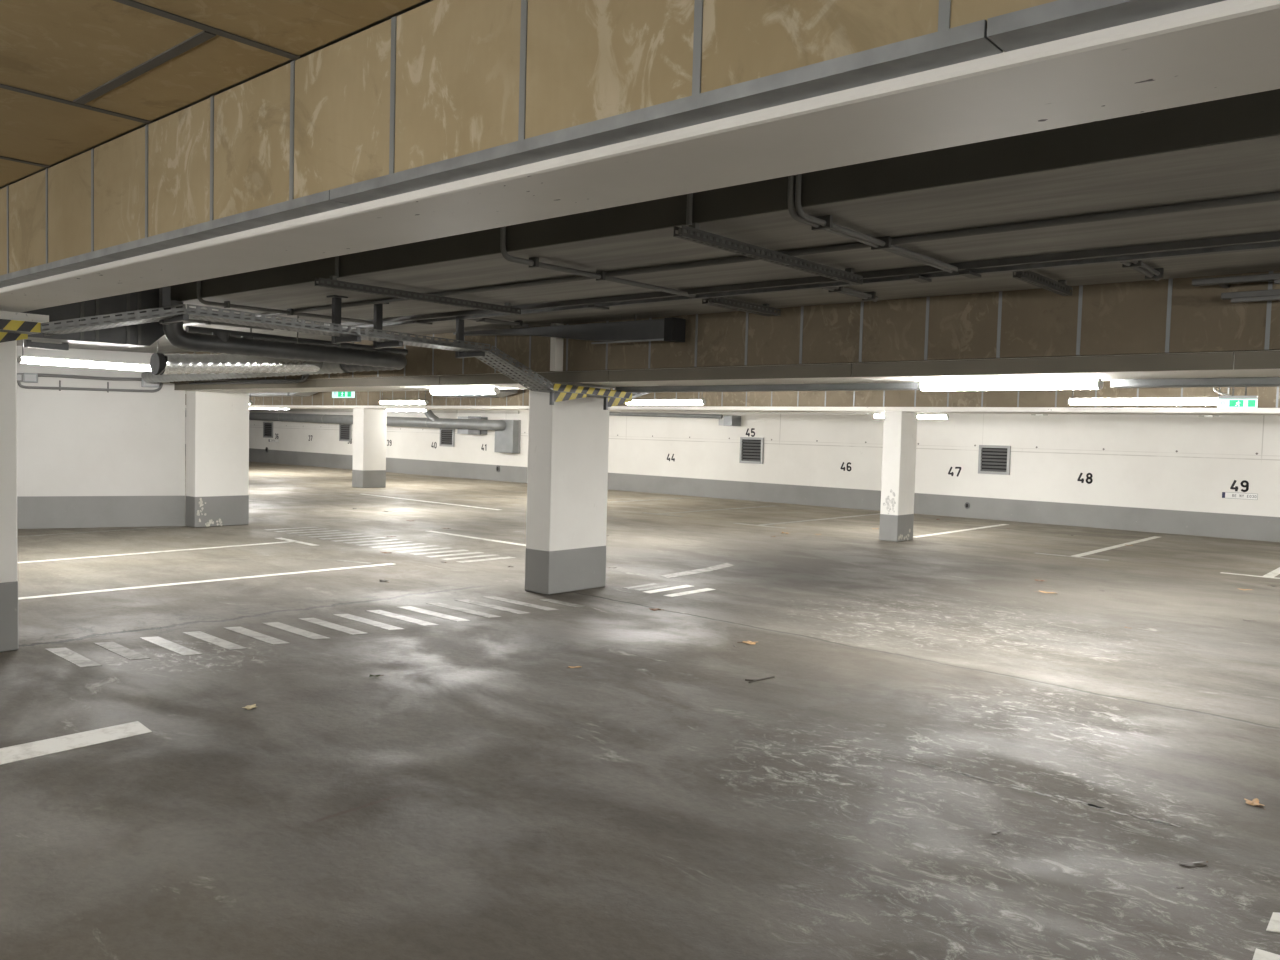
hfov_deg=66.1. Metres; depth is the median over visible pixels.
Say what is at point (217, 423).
pillar
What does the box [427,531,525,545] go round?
bay line
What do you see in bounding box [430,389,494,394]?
diffuser
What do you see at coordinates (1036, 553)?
parking line
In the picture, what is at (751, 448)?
air vent
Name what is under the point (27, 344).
light frame
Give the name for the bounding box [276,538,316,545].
bay line
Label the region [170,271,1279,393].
ceiling beam
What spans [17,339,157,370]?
light
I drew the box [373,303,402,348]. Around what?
bracket
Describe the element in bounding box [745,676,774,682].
twig
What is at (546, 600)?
hatch stripe
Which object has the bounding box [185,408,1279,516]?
wall
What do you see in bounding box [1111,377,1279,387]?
cable trunking
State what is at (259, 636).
hatch stripe
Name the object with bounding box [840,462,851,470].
number
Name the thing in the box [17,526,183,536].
bay line
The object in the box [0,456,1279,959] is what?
floor
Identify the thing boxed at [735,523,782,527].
parking line
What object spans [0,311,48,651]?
pillar
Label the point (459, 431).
box
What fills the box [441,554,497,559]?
hatch stripe
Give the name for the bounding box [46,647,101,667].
hatch stripe
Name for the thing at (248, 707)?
dry leaf
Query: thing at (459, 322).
bracket
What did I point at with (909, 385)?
cable trunking
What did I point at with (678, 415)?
drain pipe
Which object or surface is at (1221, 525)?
baseboard
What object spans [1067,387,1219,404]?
light
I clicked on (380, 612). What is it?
hatch stripe
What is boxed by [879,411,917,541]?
pillar
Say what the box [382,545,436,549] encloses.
hatch stripe
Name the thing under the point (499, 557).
hatch stripe
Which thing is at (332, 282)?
rail
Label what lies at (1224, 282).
rail
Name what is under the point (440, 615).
hatch stripe
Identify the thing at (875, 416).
diffuser
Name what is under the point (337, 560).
bay line
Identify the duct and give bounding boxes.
[141,362,349,382]
[150,353,322,374]
[185,410,505,430]
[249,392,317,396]
[453,315,685,343]
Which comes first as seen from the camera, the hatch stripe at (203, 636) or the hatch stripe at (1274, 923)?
the hatch stripe at (1274, 923)
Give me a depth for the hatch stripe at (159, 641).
6.97 m
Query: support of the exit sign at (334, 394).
hanging from the ceiling slab
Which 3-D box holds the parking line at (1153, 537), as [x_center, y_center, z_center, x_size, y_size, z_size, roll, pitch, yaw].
[7.734,1.054,15.811,0.120,0.002,4.640,4,4,41]
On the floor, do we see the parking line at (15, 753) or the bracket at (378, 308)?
the parking line at (15, 753)
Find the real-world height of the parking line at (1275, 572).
0.002 m
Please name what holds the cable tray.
attached to the bracket at (336, 300)
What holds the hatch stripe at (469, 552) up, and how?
on the floor
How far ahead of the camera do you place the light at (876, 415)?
17.34 m
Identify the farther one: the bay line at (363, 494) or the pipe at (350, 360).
the bay line at (363, 494)
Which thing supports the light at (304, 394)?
hanging from the ceiling slab
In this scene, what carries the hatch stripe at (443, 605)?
on the floor
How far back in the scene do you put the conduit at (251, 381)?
13.04 m
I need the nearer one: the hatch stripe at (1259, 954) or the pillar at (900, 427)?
the hatch stripe at (1259, 954)
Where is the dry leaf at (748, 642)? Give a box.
[738,641,755,643]
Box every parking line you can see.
[0,721,151,764]
[607,498,682,502]
[658,506,770,513]
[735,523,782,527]
[760,513,879,524]
[913,524,1008,537]
[1036,553,1107,560]
[1072,536,1159,556]
[1221,572,1279,578]
[1263,567,1279,576]
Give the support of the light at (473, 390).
attached to the ceiling beam at (1172, 328)
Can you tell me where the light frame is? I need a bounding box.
[24,340,68,350]
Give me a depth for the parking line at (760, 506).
20.86 m
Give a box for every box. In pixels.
[17,373,22,381]
[23,373,37,382]
[142,379,159,387]
[457,416,487,434]
[494,420,520,453]
[719,415,740,425]
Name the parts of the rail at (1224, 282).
arm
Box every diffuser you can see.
[21,358,150,370]
[380,401,424,403]
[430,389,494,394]
[626,401,702,404]
[874,415,946,418]
[1069,400,1217,404]
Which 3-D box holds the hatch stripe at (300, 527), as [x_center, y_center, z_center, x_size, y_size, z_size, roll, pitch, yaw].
[-5.334,0.743,15.054,0.130,0.002,0.835,4,4,43]
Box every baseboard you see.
[17,496,184,528]
[185,444,1279,541]
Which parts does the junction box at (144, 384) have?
lid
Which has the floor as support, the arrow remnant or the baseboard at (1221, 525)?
the arrow remnant
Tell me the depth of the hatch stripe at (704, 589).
9.95 m
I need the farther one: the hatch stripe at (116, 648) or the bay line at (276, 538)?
the bay line at (276, 538)
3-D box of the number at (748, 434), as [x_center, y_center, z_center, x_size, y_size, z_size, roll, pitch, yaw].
[2.738,-1.177,24.376,0.287,0.214,0.001,4,4,41]
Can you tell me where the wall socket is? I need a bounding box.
[964,502,969,508]
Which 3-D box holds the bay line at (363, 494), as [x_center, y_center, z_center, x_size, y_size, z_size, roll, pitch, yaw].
[-4.675,0.462,21.341,5.178,0.002,0.120,4,4,43]
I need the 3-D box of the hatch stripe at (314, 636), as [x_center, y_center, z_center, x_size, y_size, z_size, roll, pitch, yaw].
[-2.679,1.167,7.627,0.854,0.002,0.116,4,4,42]
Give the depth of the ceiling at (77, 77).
4.26 m
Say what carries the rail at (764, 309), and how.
attached to the ceiling at (77, 77)
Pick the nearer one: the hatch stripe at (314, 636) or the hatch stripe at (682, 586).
the hatch stripe at (314, 636)
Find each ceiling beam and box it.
[0,0,1279,312]
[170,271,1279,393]
[185,381,1279,415]
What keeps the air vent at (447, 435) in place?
in the wall at (1166, 462)
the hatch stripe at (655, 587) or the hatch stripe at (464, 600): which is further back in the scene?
the hatch stripe at (655, 587)
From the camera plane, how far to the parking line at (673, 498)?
23.42 m
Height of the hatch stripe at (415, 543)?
0.002 m
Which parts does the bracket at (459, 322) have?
post, arm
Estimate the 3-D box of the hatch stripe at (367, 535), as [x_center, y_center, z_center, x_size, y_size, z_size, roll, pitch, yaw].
[-4.184,0.821,14.055,0.130,0.002,0.835,4,4,43]
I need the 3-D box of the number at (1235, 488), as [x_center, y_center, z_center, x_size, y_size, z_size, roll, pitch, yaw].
[10.673,0.106,17.497,0.287,0.211,0.001,4,4,41]
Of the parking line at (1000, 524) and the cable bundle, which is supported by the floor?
the parking line at (1000, 524)
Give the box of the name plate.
[1222,492,1257,499]
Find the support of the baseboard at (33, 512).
attached to the wall at (70, 442)
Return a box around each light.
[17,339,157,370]
[379,391,428,403]
[386,409,427,410]
[429,387,499,394]
[437,389,517,397]
[625,392,705,404]
[873,413,883,417]
[917,413,948,418]
[918,378,1102,390]
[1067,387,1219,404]
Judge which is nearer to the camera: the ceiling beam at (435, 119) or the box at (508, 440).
the ceiling beam at (435, 119)
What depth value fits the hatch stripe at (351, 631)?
7.81 m
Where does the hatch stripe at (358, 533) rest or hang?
on the floor
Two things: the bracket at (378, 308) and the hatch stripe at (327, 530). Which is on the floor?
the hatch stripe at (327, 530)
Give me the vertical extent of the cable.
0.498 m
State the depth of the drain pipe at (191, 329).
9.51 m
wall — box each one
[17,346,185,495]
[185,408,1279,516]
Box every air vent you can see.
[263,422,272,437]
[339,424,351,440]
[439,428,454,446]
[739,437,763,463]
[978,445,1010,474]
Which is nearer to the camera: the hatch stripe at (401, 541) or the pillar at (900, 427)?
the hatch stripe at (401, 541)
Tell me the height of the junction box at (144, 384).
0.180 m
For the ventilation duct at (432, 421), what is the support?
attached to the box at (508, 440)
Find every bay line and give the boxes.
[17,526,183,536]
[17,541,297,562]
[18,563,392,599]
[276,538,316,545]
[337,560,371,563]
[363,494,499,509]
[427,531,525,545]
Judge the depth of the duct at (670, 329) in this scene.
8.50 m
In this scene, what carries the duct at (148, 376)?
attached to the pipe at (350, 360)
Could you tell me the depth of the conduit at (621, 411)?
18.04 m
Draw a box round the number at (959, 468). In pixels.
[948,467,960,476]
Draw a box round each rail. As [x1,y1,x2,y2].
[315,256,520,314]
[673,193,862,284]
[702,297,780,316]
[1013,270,1072,295]
[1192,273,1279,287]
[1221,289,1279,302]
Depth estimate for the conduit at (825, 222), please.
4.60 m
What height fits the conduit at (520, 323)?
0.054 m
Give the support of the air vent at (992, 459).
in the wall at (1166, 462)
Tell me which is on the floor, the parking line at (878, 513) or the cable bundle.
the parking line at (878, 513)
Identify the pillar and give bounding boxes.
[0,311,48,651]
[185,391,248,526]
[352,408,386,487]
[525,383,609,594]
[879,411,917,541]
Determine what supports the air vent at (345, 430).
in the wall at (1166, 462)
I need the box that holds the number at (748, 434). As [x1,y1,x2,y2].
[746,428,754,436]
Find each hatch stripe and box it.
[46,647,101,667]
[94,642,149,659]
[139,636,201,655]
[182,631,247,649]
[223,627,288,644]
[262,622,328,639]
[264,527,318,529]
[274,528,325,531]
[286,530,338,533]
[298,532,351,535]
[299,618,368,634]
[310,533,361,537]
[321,535,371,539]
[332,614,402,629]
[333,537,384,541]
[345,539,397,543]
[358,541,410,545]
[367,610,438,625]
[370,543,423,547]
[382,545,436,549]
[396,547,452,552]
[398,606,470,621]
[412,550,468,554]
[424,552,482,557]
[426,603,500,617]
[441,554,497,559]
[456,557,515,562]
[456,599,528,613]
[484,596,558,610]
[541,599,584,606]
[624,583,657,588]
[636,585,668,590]
[644,585,692,592]
[663,588,715,596]
[1252,948,1279,959]
[1266,912,1279,931]
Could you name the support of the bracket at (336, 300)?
hanging from the ceiling at (77, 77)
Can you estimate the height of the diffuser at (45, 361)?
0.052 m
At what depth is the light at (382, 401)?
18.51 m
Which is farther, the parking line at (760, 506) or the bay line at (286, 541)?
the parking line at (760, 506)
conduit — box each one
[17,380,162,392]
[37,373,141,380]
[183,192,1279,325]
[184,319,273,330]
[189,374,308,384]
[197,280,372,323]
[324,231,1279,328]
[466,318,528,327]
[500,226,735,302]
[621,411,867,413]
[787,174,958,272]
[821,287,877,301]
[1120,260,1163,280]
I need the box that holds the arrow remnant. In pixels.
[661,563,734,577]
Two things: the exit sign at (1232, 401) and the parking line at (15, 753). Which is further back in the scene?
the exit sign at (1232, 401)
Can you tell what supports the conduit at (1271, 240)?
attached to the ceiling at (77, 77)
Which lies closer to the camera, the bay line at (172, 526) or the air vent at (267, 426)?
the bay line at (172, 526)
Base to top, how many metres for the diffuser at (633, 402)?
0.052 m
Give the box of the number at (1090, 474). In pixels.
[1077,473,1092,483]
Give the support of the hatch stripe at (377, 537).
on the floor
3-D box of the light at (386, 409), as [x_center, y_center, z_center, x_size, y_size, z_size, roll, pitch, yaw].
[-6.319,-2.148,26.538,1.880,0.584,0.087,4,4,41]
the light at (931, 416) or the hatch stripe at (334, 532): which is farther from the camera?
the light at (931, 416)
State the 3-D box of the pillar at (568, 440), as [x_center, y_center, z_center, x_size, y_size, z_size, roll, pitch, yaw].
[-0.728,0.078,9.960,0.346,2.060,0.826,4,4,41]
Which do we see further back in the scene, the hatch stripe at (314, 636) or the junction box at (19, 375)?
the junction box at (19, 375)
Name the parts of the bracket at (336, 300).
post, plate, arm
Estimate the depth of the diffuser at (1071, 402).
10.14 m
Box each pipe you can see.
[162,300,406,371]
[185,326,407,354]
[609,412,722,418]
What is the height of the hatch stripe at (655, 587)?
0.002 m
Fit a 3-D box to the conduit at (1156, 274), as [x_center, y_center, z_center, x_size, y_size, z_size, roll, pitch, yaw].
[2.771,-1.168,5.410,0.090,0.054,0.720,4,4,41]
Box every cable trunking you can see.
[616,382,919,392]
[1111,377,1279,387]
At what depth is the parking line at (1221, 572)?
12.47 m
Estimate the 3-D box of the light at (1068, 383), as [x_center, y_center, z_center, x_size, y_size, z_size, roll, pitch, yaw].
[2.662,-0.694,7.161,1.320,0.075,0.087,4,4,41]
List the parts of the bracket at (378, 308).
post, arm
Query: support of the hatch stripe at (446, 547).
on the floor
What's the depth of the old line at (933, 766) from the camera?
4.43 m
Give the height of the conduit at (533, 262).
0.303 m
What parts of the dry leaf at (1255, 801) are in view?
blade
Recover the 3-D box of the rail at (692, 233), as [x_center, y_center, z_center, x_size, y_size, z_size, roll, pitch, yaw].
[0.753,-1.325,5.267,0.052,0.326,1.740,4,4,41]
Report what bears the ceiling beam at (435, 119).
attached to the ceiling at (77, 77)
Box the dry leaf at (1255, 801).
[1244,798,1265,809]
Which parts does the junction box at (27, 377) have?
lid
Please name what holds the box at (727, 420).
attached to the wall at (1166, 462)
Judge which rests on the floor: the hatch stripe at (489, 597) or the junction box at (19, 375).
the hatch stripe at (489, 597)
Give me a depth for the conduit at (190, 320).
9.75 m
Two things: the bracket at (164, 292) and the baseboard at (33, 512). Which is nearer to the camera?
the bracket at (164, 292)
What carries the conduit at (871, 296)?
attached to the ceiling at (77, 77)
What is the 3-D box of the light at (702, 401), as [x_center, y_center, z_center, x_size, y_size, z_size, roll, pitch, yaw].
[0.362,-1.395,14.373,1.470,0.579,0.087,4,4,41]
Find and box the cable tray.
[0,304,650,409]
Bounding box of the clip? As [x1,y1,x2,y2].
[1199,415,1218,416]
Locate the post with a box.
[550,323,563,370]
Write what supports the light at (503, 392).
hanging from the ceiling slab
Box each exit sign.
[332,392,354,397]
[1217,387,1257,407]
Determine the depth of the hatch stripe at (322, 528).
14.80 m
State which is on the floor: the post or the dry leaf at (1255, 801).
the dry leaf at (1255, 801)
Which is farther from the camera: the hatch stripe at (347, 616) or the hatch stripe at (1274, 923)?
the hatch stripe at (347, 616)
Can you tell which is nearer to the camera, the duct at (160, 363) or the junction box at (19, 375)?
the duct at (160, 363)
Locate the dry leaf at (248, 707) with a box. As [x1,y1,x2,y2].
[242,704,257,709]
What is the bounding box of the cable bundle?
[6,311,639,395]
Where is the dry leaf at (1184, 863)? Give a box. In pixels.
[1179,861,1207,866]
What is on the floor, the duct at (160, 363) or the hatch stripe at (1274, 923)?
the hatch stripe at (1274, 923)
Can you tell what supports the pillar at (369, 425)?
on the floor
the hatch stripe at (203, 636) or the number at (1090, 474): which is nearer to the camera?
the hatch stripe at (203, 636)
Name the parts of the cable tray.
tray bracket, arm, tray bracket, plate, arm, tray bracket, plate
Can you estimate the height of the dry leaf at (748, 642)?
0.016 m
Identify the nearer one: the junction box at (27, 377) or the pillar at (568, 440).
the pillar at (568, 440)
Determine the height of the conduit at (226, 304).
0.303 m
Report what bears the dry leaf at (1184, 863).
on the floor
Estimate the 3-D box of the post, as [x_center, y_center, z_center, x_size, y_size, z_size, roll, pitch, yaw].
[-0.784,-1.250,9.263,0.070,0.444,0.106,4,4,41]
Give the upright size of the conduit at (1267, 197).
0.034 m
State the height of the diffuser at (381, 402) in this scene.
0.052 m
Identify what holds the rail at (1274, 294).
attached to the ceiling beam at (1172, 328)
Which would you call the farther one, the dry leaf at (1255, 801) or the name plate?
the name plate
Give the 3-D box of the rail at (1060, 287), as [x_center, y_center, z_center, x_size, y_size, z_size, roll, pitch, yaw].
[2.398,-1.185,5.827,0.052,0.080,0.860,4,4,41]
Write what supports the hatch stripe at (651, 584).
on the floor
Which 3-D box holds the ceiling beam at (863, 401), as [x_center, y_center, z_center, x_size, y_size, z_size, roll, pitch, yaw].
[-3.173,-1.992,22.142,46.000,0.808,0.904,4,4,41]
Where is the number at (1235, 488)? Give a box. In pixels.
[1230,480,1248,491]
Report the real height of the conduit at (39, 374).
0.071 m
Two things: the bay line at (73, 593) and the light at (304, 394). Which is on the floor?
the bay line at (73, 593)
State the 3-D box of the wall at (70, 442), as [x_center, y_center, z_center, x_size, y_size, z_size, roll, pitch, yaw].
[-11.736,-0.614,12.621,10.702,2.605,0.250,0,3,-27]
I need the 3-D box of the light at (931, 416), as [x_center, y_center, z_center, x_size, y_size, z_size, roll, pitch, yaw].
[4.999,-1.086,16.708,0.556,0.089,0.087,4,4,41]
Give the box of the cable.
[1213,387,1230,395]
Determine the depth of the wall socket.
20.74 m
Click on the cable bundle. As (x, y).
(177, 311)
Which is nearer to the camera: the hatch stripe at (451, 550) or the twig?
the twig
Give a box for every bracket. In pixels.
[159,286,188,323]
[327,295,361,343]
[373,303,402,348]
[455,316,484,357]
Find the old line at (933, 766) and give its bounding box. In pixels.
[920,763,1180,826]
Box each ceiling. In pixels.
[0,0,1279,353]
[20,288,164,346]
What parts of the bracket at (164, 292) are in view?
post, arm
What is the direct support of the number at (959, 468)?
attached to the wall at (1166, 462)
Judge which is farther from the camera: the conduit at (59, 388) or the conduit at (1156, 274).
the conduit at (59, 388)

